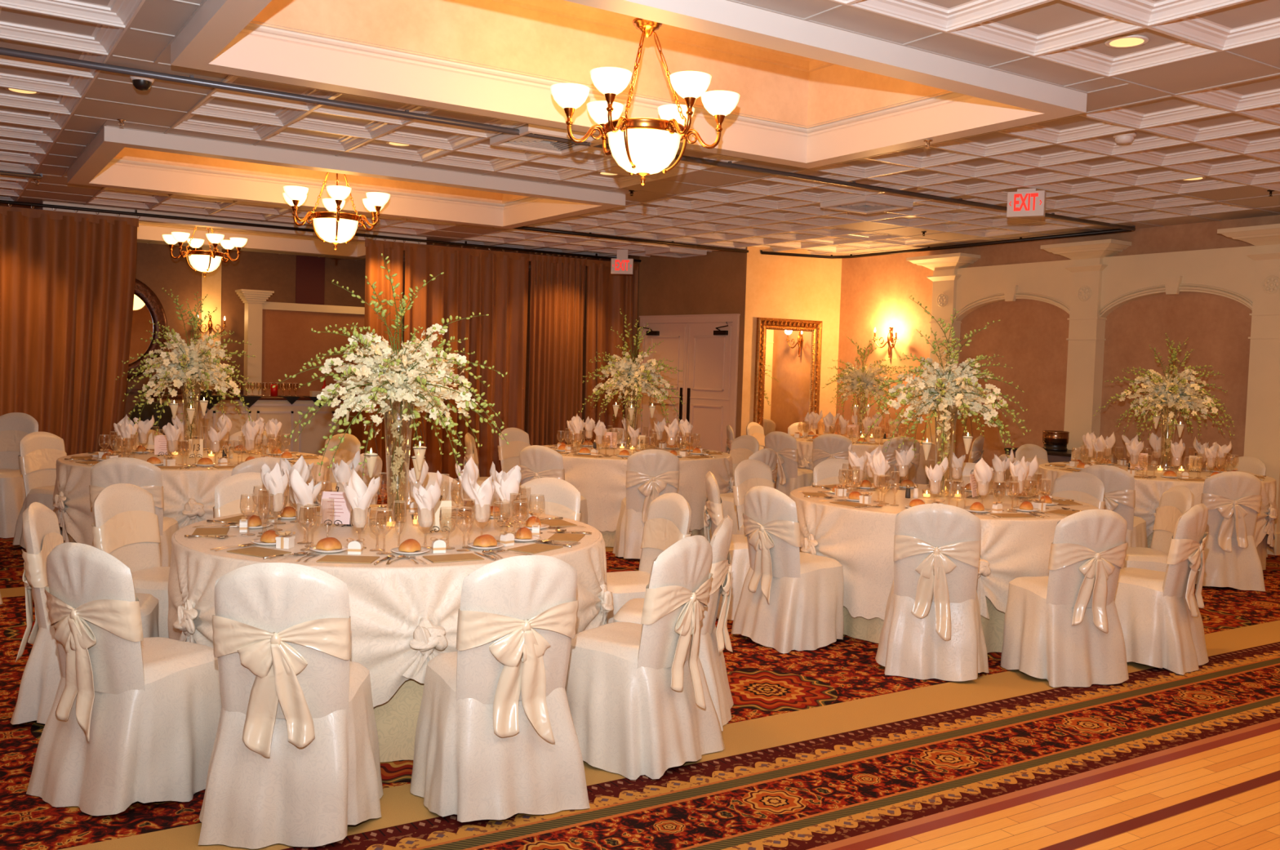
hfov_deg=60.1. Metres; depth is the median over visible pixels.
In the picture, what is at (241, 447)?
bread roll
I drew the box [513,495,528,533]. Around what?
water glass
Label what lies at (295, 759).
banquet chair
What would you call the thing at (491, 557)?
knife
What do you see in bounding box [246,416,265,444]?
napkin
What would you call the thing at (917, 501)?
bread roll
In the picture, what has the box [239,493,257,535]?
wine glass
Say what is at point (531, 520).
bread roll
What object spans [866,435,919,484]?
banquet chair
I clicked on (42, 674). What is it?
banquet chair
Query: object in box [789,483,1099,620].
tablecloth
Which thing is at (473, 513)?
box
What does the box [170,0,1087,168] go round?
trim
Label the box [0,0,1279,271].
ceiling
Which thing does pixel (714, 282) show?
wall
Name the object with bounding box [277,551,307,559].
spoon
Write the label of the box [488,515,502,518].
bread plate
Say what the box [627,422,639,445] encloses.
napkin
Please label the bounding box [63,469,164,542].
table skirt
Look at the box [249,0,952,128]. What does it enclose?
ceiling recess
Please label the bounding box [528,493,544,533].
wine glass
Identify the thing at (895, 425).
napkin
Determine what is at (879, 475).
water glass
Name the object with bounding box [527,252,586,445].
curtain
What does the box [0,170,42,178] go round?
rail
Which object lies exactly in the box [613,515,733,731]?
banquet chair
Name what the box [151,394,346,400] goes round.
countertop
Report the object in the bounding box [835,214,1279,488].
wall
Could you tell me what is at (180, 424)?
napkin
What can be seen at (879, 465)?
napkin
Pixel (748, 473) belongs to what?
banquet chair
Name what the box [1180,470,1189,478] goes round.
box
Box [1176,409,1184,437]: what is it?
candle
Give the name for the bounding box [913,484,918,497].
salt shaker
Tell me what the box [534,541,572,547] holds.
knife
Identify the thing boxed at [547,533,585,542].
menu card
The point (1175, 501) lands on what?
banquet chair
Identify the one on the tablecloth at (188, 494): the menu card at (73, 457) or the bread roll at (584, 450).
the menu card at (73, 457)
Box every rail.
[0,47,1135,231]
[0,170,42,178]
[513,226,748,253]
[760,228,1132,258]
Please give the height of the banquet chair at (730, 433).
0.901 m
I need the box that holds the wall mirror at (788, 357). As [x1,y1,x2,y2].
[753,317,822,435]
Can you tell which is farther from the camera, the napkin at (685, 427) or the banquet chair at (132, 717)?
the napkin at (685, 427)
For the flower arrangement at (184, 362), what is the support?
in the glass vase at (189, 428)
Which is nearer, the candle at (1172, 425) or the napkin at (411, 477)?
the napkin at (411, 477)
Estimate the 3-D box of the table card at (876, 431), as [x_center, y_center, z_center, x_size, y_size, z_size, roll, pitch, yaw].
[2.936,0.080,13.700,0.100,0.169,0.080,2,3,11]
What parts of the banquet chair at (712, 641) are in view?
seat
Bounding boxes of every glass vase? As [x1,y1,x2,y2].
[181,377,201,452]
[382,394,415,522]
[624,386,639,448]
[856,388,866,434]
[933,395,957,497]
[1160,404,1177,471]
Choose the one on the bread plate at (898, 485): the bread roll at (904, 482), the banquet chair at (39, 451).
the bread roll at (904, 482)
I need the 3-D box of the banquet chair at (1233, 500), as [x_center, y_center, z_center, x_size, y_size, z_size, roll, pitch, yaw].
[4.535,0.791,8.643,0.572,0.901,0.561,2,3,1]
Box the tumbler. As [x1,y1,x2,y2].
[270,384,278,395]
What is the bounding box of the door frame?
[636,313,740,438]
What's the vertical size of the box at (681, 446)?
0.066 m
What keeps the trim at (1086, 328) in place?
attached to the wall at (1031, 335)
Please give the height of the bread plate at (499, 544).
0.015 m
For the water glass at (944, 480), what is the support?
on the tablecloth at (861, 540)
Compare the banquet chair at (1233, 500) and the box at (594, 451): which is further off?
the box at (594, 451)
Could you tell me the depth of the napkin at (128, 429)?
7.97 m
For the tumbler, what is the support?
on the bar counter at (310, 440)
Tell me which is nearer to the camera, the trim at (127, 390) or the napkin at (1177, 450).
the napkin at (1177, 450)
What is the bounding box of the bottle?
[321,379,325,391]
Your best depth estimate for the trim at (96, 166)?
10.08 m
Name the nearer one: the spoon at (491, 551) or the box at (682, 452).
the spoon at (491, 551)
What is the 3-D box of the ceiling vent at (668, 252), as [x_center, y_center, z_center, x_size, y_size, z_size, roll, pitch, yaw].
[0.488,-2.342,15.064,0.600,0.056,0.600,0,3,-33]
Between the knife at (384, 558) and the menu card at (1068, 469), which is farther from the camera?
the menu card at (1068, 469)
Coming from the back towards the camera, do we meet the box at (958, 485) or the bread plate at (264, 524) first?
the box at (958, 485)
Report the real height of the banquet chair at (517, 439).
0.901 m
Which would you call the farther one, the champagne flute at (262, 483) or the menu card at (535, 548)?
the champagne flute at (262, 483)
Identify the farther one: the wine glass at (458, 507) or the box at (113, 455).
the box at (113, 455)
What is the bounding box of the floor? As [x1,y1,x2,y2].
[0,455,1279,849]
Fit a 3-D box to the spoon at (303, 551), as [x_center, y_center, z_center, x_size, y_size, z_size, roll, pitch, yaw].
[-1.384,0.510,4.338,0.033,0.010,0.166,4,4,34]
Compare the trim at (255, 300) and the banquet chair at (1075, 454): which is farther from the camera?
the trim at (255, 300)
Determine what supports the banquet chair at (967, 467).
on the floor
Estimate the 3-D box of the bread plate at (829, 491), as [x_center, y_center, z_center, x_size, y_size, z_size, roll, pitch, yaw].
[1.300,0.442,7.234,0.156,0.015,0.156,2,3,0]
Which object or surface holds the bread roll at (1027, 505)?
on the bread plate at (1015, 508)
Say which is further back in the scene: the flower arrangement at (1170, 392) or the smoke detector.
the flower arrangement at (1170, 392)
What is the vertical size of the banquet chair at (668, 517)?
0.901 m
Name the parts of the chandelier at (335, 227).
lamp shade, lamp shade, arm, arm, chain, lamp shade, lamp shade, chain, arm, lamp shade, chain, arm, arm, lamp shade, lamp shade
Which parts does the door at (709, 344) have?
push plate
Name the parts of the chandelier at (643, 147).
lamp shade, arm, lamp shade, arm, lamp shade, arm, chain, chain, lamp shade, chain, lamp shade, arm, lamp shade, arm, lamp shade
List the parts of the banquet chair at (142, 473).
seat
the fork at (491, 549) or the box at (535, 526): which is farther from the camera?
the box at (535, 526)
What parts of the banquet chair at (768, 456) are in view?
seat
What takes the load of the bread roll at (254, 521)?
on the bread plate at (264, 524)
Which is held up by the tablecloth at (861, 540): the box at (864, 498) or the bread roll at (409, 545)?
the box at (864, 498)
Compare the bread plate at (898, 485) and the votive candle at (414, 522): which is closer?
the votive candle at (414, 522)
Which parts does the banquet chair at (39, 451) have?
seat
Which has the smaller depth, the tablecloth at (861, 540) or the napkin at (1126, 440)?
the tablecloth at (861, 540)
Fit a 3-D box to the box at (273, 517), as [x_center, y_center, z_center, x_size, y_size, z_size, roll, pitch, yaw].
[-1.754,0.427,5.276,0.035,0.062,0.068,2,3,0]
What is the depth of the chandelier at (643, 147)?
5.84 m
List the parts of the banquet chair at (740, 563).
seat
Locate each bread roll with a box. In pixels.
[101,452,111,459]
[135,445,146,451]
[146,457,160,463]
[181,444,188,449]
[197,457,213,464]
[233,444,246,450]
[244,456,254,461]
[246,515,262,526]
[260,529,279,542]
[271,447,280,453]
[280,451,292,457]
[280,506,297,517]
[315,537,342,550]
[398,538,421,552]
[473,533,497,546]
[489,506,501,515]
[515,527,532,538]
[525,515,541,527]
[558,444,565,449]
[578,447,590,453]
[582,440,592,444]
[618,449,629,455]
[666,444,676,447]
[670,449,677,455]
[685,444,693,449]
[692,448,701,453]
[848,491,861,499]
[857,437,866,441]
[859,480,871,487]
[899,479,914,486]
[909,498,924,506]
[964,483,977,489]
[969,502,984,511]
[1013,489,1027,496]
[1018,501,1033,510]
[1040,495,1052,503]
[1076,462,1084,468]
[1099,458,1111,463]
[1161,461,1173,466]
[1163,470,1177,476]
[1213,466,1223,471]
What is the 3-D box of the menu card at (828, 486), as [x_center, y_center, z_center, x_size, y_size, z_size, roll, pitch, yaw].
[1.349,0.427,7.655,0.140,0.004,0.210,4,4,43]
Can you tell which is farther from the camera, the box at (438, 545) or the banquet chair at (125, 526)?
the banquet chair at (125, 526)
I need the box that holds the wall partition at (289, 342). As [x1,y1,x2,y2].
[261,309,364,453]
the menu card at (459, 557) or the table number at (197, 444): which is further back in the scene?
the table number at (197, 444)
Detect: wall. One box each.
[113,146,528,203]
[123,242,404,454]
[524,254,639,444]
[634,247,746,438]
[740,246,841,435]
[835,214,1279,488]
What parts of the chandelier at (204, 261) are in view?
lamp shade, arm, lamp shade, arm, chain, lamp shade, lamp shade, arm, lamp shade, lamp shade, arm, lamp shade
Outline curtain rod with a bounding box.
[0,200,641,262]
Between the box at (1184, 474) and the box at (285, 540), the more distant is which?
the box at (1184, 474)
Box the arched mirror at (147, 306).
[127,278,167,379]
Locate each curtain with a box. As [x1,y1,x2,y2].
[0,204,140,455]
[362,236,404,480]
[401,240,529,478]
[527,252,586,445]
[583,257,639,444]
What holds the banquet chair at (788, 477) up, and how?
on the floor
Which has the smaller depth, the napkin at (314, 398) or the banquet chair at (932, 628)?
the banquet chair at (932, 628)
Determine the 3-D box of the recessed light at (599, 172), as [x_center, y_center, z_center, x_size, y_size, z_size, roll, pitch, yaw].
[-0.264,-2.163,9.497,0.200,0.009,0.200,0,3,-33]
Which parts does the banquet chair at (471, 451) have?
seat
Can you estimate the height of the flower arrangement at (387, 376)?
1.041 m
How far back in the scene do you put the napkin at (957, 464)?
7.55 m
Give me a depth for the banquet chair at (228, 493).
6.11 m
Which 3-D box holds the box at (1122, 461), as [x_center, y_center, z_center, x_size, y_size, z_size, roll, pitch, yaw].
[4.584,0.346,10.516,0.078,0.066,0.059,1,3,-8]
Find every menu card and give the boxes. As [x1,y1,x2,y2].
[69,456,93,459]
[75,461,100,464]
[157,466,182,468]
[191,527,229,535]
[212,465,236,468]
[217,515,266,522]
[226,546,291,557]
[294,506,319,512]
[297,456,318,458]
[315,555,379,563]
[395,505,408,509]
[422,552,484,562]
[506,542,563,553]
[540,519,577,526]
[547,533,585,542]
[573,454,601,457]
[685,455,709,458]
[706,452,722,454]
[802,492,828,497]
[818,484,848,488]
[829,501,871,506]
[990,513,1035,517]
[1044,509,1078,515]
[1048,463,1066,466]
[1052,500,1083,505]
[1058,468,1079,471]
[1177,478,1204,480]
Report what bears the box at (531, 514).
on the tablecloth at (402, 617)
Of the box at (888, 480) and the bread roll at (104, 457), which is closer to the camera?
the box at (888, 480)
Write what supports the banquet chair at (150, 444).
on the floor
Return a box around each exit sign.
[610,248,633,274]
[1006,187,1045,217]
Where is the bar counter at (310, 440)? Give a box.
[151,394,346,455]
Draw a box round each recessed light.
[4,87,39,94]
[386,141,410,146]
[597,171,617,175]
[1104,35,1149,48]
[1180,176,1205,180]
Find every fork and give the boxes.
[194,524,235,526]
[211,542,253,549]
[215,543,256,551]
[297,552,315,561]
[303,552,321,561]
[406,555,426,563]
[488,549,527,555]
[494,548,532,555]
[535,541,576,543]
[548,526,585,528]
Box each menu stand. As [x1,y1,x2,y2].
[154,432,172,455]
[320,486,351,526]
[429,495,451,532]
[602,429,617,448]
[846,422,858,437]
[1129,453,1147,471]
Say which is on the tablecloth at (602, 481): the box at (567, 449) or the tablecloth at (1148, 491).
the box at (567, 449)
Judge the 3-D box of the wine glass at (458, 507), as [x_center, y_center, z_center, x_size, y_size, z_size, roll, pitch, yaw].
[-0.732,0.433,4.598,0.074,0.178,0.074,0,3,-33]
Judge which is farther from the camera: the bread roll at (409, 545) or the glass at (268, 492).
the glass at (268, 492)
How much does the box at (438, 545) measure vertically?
0.062 m
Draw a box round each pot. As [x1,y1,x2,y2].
[1042,430,1069,451]
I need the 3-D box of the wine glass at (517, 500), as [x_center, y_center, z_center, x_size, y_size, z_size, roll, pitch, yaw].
[-0.527,0.426,4.867,0.074,0.178,0.074,0,3,-33]
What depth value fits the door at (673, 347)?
15.64 m
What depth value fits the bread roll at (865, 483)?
7.60 m
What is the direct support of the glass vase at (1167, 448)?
on the tablecloth at (1148, 491)
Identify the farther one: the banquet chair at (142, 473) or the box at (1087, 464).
the box at (1087, 464)
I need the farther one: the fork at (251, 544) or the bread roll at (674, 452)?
the bread roll at (674, 452)
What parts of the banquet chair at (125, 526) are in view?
seat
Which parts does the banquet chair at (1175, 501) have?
seat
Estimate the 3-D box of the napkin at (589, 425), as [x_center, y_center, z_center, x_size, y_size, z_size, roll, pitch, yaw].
[-0.486,0.021,10.730,0.109,0.215,0.112,3,3,20]
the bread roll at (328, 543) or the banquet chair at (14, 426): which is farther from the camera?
the banquet chair at (14, 426)
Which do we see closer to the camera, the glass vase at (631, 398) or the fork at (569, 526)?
the fork at (569, 526)
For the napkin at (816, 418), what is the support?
in the glass
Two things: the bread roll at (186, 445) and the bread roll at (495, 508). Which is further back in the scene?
the bread roll at (186, 445)
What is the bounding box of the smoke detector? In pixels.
[1112,131,1136,144]
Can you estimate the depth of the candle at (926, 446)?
7.24 m
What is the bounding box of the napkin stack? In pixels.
[309,391,328,396]
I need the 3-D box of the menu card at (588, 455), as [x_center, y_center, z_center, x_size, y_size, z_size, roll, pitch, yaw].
[-0.461,0.270,9.677,0.210,0.004,0.140,3,3,26]
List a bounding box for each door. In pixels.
[637,323,687,446]
[684,321,733,452]
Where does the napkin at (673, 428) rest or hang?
in the glass
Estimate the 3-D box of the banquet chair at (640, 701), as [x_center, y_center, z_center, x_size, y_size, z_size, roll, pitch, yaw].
[0.001,0.870,4.454,0.551,0.901,0.567,4,4,36]
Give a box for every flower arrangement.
[115,288,255,435]
[272,253,508,476]
[578,308,685,422]
[821,336,903,424]
[859,294,1031,463]
[1093,333,1235,446]
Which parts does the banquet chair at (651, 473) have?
seat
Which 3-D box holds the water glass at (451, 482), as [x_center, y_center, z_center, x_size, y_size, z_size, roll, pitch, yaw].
[-0.930,0.377,5.648,0.076,0.172,0.076,0,3,-33]
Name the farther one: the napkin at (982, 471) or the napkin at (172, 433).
the napkin at (172, 433)
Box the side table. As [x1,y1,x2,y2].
[1004,447,1074,462]
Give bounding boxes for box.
[98,448,110,457]
[106,452,118,459]
[123,445,132,453]
[163,455,175,466]
[217,456,227,465]
[222,443,231,451]
[239,516,248,532]
[262,445,271,453]
[266,509,277,521]
[275,530,295,548]
[346,537,364,554]
[408,499,417,511]
[430,537,447,553]
[471,502,475,515]
[499,529,514,546]
[524,511,536,523]
[531,522,540,536]
[564,444,570,452]
[573,439,581,446]
[591,447,598,455]
[621,439,627,446]
[658,440,666,448]
[679,448,688,456]
[680,442,688,448]
[794,431,799,437]
[802,430,807,435]
[834,484,846,496]
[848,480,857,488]
[858,491,872,503]
[869,437,875,443]
[884,478,894,487]
[930,498,944,503]
[949,480,961,490]
[991,501,1002,512]
[1002,484,1013,495]
[1031,498,1046,511]
[1038,491,1051,500]
[1069,458,1078,466]
[1084,462,1092,467]
[1090,457,1097,464]
[1117,457,1126,465]
[1127,466,1137,475]
[1151,459,1157,466]
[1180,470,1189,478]
[1205,465,1213,471]
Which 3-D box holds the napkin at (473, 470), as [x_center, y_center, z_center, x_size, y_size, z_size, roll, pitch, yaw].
[-0.869,0.268,5.553,0.116,0.229,0.137,1,3,-13]
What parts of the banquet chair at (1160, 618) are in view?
seat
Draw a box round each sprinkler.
[33,179,39,185]
[116,118,125,127]
[923,138,933,148]
[1266,189,1275,196]
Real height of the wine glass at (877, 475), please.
0.178 m
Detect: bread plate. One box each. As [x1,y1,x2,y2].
[132,449,151,453]
[194,462,217,466]
[232,449,248,452]
[235,522,271,528]
[250,537,275,545]
[266,452,282,454]
[277,456,297,459]
[277,513,297,519]
[309,545,347,553]
[391,546,429,555]
[466,542,503,549]
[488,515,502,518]
[513,534,541,541]
[516,523,549,529]
[664,446,679,448]
[688,451,704,454]
[826,489,850,493]
[843,497,859,501]
[856,484,877,488]
[895,484,914,488]
[963,507,991,512]
[1008,493,1032,497]
[1013,506,1039,511]
[1032,501,1058,505]
[1160,475,1179,478]
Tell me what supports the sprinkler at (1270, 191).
attached to the ceiling
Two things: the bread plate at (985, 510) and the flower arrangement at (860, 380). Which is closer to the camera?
the bread plate at (985, 510)
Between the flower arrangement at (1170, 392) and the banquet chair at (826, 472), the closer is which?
the banquet chair at (826, 472)
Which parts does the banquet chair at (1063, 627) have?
seat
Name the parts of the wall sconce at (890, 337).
arm, arm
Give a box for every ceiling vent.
[645,248,706,257]
[820,195,913,213]
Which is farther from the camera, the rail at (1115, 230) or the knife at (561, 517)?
the rail at (1115, 230)
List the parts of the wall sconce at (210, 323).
arm, arm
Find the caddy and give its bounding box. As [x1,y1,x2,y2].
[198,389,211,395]
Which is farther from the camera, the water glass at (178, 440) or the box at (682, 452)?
the box at (682, 452)
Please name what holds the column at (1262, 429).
attached to the wall at (1031, 335)
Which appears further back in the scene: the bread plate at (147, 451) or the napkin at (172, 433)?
the bread plate at (147, 451)
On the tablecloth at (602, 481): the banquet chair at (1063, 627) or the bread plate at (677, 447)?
the bread plate at (677, 447)
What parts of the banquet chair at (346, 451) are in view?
seat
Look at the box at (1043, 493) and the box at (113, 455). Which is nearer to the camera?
the box at (1043, 493)
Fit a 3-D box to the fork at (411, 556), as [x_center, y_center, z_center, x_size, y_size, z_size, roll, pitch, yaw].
[-0.875,0.527,4.349,0.024,0.005,0.190,0,3,-31]
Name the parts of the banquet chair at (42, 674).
seat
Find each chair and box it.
[0,412,38,537]
[0,592,3,604]
[10,502,159,724]
[12,431,66,549]
[26,542,222,815]
[88,457,178,566]
[91,483,169,638]
[114,429,162,450]
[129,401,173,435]
[198,562,383,848]
[213,471,290,518]
[226,431,276,449]
[231,457,293,506]
[322,433,360,491]
[346,452,382,504]
[389,471,464,506]
[409,555,590,822]
[463,432,500,508]
[497,427,530,485]
[513,477,581,521]
[518,444,587,524]
[564,534,724,779]
[605,427,630,444]
[606,492,691,623]
[612,448,679,559]
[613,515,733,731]
[703,471,750,620]
[709,448,777,540]
[725,424,734,453]
[728,435,759,479]
[731,485,844,653]
[732,458,774,534]
[746,422,764,449]
[763,431,813,497]
[787,422,816,434]
[809,433,852,485]
[812,457,864,485]
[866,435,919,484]
[875,503,989,681]
[940,462,996,488]
[968,435,984,462]
[996,453,1026,492]
[1000,509,1128,687]
[1015,444,1048,493]
[1050,471,1105,509]
[1071,445,1113,462]
[1079,464,1147,547]
[1114,502,1208,675]
[1124,485,1194,572]
[1195,471,1265,591]
[1224,456,1267,556]
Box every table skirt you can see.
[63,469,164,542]
[598,458,704,546]
[843,595,1004,653]
[1065,471,1266,569]
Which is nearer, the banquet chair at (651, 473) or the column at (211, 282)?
the banquet chair at (651, 473)
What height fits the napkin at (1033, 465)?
0.226 m
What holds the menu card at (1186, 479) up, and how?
on the tablecloth at (1148, 491)
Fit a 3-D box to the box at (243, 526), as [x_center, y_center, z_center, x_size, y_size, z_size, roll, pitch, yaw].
[-1.769,0.444,4.934,0.035,0.062,0.068,1,3,-19]
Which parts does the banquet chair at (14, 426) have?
seat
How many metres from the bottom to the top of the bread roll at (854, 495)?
0.050 m
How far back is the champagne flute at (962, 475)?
6.50 m
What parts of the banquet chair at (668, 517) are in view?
seat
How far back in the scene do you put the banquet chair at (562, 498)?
6.34 m
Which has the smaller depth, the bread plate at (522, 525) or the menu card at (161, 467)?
the bread plate at (522, 525)
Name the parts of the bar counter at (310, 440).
panel, panel, moulding, panel, panel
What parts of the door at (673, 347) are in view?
push plate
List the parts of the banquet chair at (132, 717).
seat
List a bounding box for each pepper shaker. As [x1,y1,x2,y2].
[222,446,226,457]
[346,508,353,525]
[592,439,596,448]
[905,484,910,497]
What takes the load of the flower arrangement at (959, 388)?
in the glass vase at (947, 451)
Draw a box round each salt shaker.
[228,446,233,457]
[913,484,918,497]
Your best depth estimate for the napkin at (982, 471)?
6.54 m
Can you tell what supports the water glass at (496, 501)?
on the tablecloth at (402, 617)
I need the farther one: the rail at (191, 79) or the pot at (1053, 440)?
the pot at (1053, 440)
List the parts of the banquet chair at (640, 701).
seat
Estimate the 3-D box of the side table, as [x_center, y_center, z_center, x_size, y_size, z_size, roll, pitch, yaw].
[4.413,0.673,11.809,0.600,0.807,0.840,0,3,-33]
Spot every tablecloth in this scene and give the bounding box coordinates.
[52,448,331,545]
[167,504,613,707]
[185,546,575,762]
[543,444,733,531]
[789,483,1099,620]
[792,434,939,484]
[1035,462,1277,551]
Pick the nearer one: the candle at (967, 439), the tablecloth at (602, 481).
the candle at (967, 439)
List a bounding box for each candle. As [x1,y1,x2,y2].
[168,385,178,418]
[186,388,195,423]
[199,380,208,415]
[207,449,215,456]
[363,419,378,477]
[383,515,396,528]
[411,422,425,479]
[411,513,418,525]
[412,412,426,470]
[612,388,619,417]
[627,395,635,419]
[648,388,655,417]
[853,399,857,416]
[865,393,871,415]
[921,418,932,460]
[922,488,931,498]
[941,485,950,493]
[953,489,962,498]
[962,411,973,453]
[1152,400,1160,428]
[1156,465,1164,471]
[1168,408,1175,431]
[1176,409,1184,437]
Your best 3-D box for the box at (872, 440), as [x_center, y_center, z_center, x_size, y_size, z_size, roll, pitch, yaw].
[2.675,0.178,12.729,0.068,0.062,0.035,0,3,-25]
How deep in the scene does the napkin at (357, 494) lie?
4.56 m
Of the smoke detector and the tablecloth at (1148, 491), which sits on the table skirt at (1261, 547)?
the tablecloth at (1148, 491)
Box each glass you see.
[128,293,153,364]
[177,440,188,464]
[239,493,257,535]
[257,493,275,533]
[266,492,284,530]
[271,486,288,524]
[295,502,314,543]
[298,505,317,550]
[302,504,322,546]
[316,480,332,516]
[350,506,368,548]
[368,507,386,551]
[375,508,393,554]
[393,479,408,513]
[416,506,435,548]
[439,506,457,548]
[450,481,463,515]
[451,478,464,513]
[455,506,473,551]
[459,484,472,518]
[473,503,490,529]
[493,501,510,542]
[498,497,515,536]
[511,500,528,542]
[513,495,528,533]
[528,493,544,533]
[763,328,812,435]
[848,469,859,497]
[872,474,885,502]
[875,475,888,505]
[878,475,891,503]
[942,480,956,499]
[992,480,1005,511]
[993,472,1005,496]
[1006,480,1019,512]
[1038,478,1051,508]
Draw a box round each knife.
[184,534,234,537]
[206,520,239,523]
[262,551,305,559]
[373,556,388,564]
[473,551,496,559]
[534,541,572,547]
[539,516,563,519]
[546,531,591,534]
[804,495,818,497]
[1021,511,1044,517]
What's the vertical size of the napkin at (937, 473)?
0.223 m
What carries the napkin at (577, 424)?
in the glass
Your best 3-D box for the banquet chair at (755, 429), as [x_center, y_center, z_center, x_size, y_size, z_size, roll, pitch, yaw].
[1.615,0.425,14.103,0.561,0.901,0.572,4,3,33]
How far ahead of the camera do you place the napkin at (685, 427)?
10.32 m
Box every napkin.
[113,414,130,445]
[118,419,137,448]
[133,414,154,443]
[162,422,181,452]
[171,414,189,441]
[191,395,222,409]
[208,420,228,452]
[216,413,231,441]
[231,395,261,407]
[240,419,259,450]
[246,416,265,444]
[260,462,289,511]
[263,417,281,446]
[279,395,300,404]
[280,455,314,503]
[288,468,322,523]
[302,395,321,407]
[331,449,361,492]
[342,469,380,527]
[404,459,428,497]
[412,470,442,527]
[455,456,479,501]
[461,465,495,522]
[489,461,520,484]
[493,466,521,517]
[566,414,578,439]
[570,415,585,441]
[584,416,595,438]
[593,419,606,444]
[622,413,635,437]
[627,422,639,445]
[653,417,666,439]
[664,417,678,444]
[675,426,680,441]
[679,418,693,443]
[804,412,813,430]
[810,409,822,429]
[822,411,833,432]
[830,412,839,429]
[838,414,848,434]
[848,443,867,481]
[851,414,859,425]
[862,416,873,435]
[863,444,882,477]
[869,450,889,487]
[871,413,882,426]
[888,417,893,432]
[891,414,902,434]
[894,443,915,476]
[924,457,948,493]
[947,444,965,479]
[973,457,993,495]
[991,448,1014,483]
[1008,456,1029,493]
[1017,454,1038,488]
[1082,431,1098,457]
[1091,434,1106,460]
[1103,431,1115,456]
[1121,433,1138,457]
[1125,438,1143,464]
[1148,432,1167,457]
[1170,438,1185,466]
[1193,435,1208,462]
[1204,441,1219,466]
[1212,440,1231,466]
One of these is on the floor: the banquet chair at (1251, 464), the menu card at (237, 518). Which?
the banquet chair at (1251, 464)
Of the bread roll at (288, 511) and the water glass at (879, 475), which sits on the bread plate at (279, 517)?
the bread roll at (288, 511)
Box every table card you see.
[872,424,881,438]
[967,469,980,497]
[1188,453,1201,471]
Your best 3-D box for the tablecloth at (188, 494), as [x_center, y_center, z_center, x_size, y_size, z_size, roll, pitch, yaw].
[-3.366,0.567,8.424,2.059,0.631,1.958,2,3,2]
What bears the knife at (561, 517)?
on the tablecloth at (402, 617)
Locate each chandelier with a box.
[162,226,247,276]
[283,172,390,249]
[550,17,739,185]
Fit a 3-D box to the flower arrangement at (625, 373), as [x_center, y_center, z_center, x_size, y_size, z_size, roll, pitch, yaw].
[-0.057,-0.561,10.618,0.964,1.124,1.102,0,3,-28]
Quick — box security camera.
[129,75,154,90]
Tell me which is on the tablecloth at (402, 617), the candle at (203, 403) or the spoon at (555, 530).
the spoon at (555, 530)
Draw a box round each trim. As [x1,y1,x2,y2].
[36,201,426,257]
[66,125,625,228]
[125,387,243,393]
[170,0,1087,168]
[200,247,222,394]
[235,288,364,395]
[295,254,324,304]
[490,0,835,71]
[906,252,980,465]
[954,259,1072,320]
[1040,239,1131,449]
[1098,245,1255,317]
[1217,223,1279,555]
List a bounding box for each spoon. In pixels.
[188,535,228,537]
[189,534,227,537]
[271,551,305,558]
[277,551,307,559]
[386,554,395,564]
[388,554,405,564]
[482,550,497,559]
[488,549,502,558]
[542,539,572,545]
[555,529,583,532]
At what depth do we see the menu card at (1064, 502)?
7.07 m
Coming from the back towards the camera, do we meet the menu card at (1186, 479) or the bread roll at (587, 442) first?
the bread roll at (587, 442)
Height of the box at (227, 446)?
0.062 m
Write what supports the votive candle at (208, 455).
on the tablecloth at (188, 494)
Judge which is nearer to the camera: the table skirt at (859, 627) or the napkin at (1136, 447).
the table skirt at (859, 627)
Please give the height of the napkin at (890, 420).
0.226 m
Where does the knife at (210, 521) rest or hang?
on the tablecloth at (402, 617)
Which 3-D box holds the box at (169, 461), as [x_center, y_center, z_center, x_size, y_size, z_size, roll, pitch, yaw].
[-3.301,0.253,7.755,0.078,0.066,0.059,3,3,20]
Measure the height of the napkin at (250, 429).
0.234 m
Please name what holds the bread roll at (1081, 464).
on the bread plate
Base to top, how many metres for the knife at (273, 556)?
0.011 m
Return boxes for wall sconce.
[197,315,225,336]
[871,326,898,357]
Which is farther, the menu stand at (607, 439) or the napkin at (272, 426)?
the menu stand at (607, 439)
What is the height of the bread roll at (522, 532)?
0.050 m
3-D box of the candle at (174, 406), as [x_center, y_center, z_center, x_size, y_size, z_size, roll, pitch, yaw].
[-3.599,-0.191,8.541,0.071,0.286,0.070,2,3,0]
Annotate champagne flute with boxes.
[257,488,270,535]
[262,483,273,526]
[321,498,333,535]
[391,500,405,551]
[462,498,475,547]
[509,493,520,527]
[961,475,970,497]
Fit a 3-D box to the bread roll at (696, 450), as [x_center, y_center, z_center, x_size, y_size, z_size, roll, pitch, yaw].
[0.528,0.238,10.272,0.075,0.050,0.104,4,4,34]
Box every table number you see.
[188,435,203,457]
[634,433,645,449]
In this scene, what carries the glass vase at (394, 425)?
on the tablecloth at (402, 617)

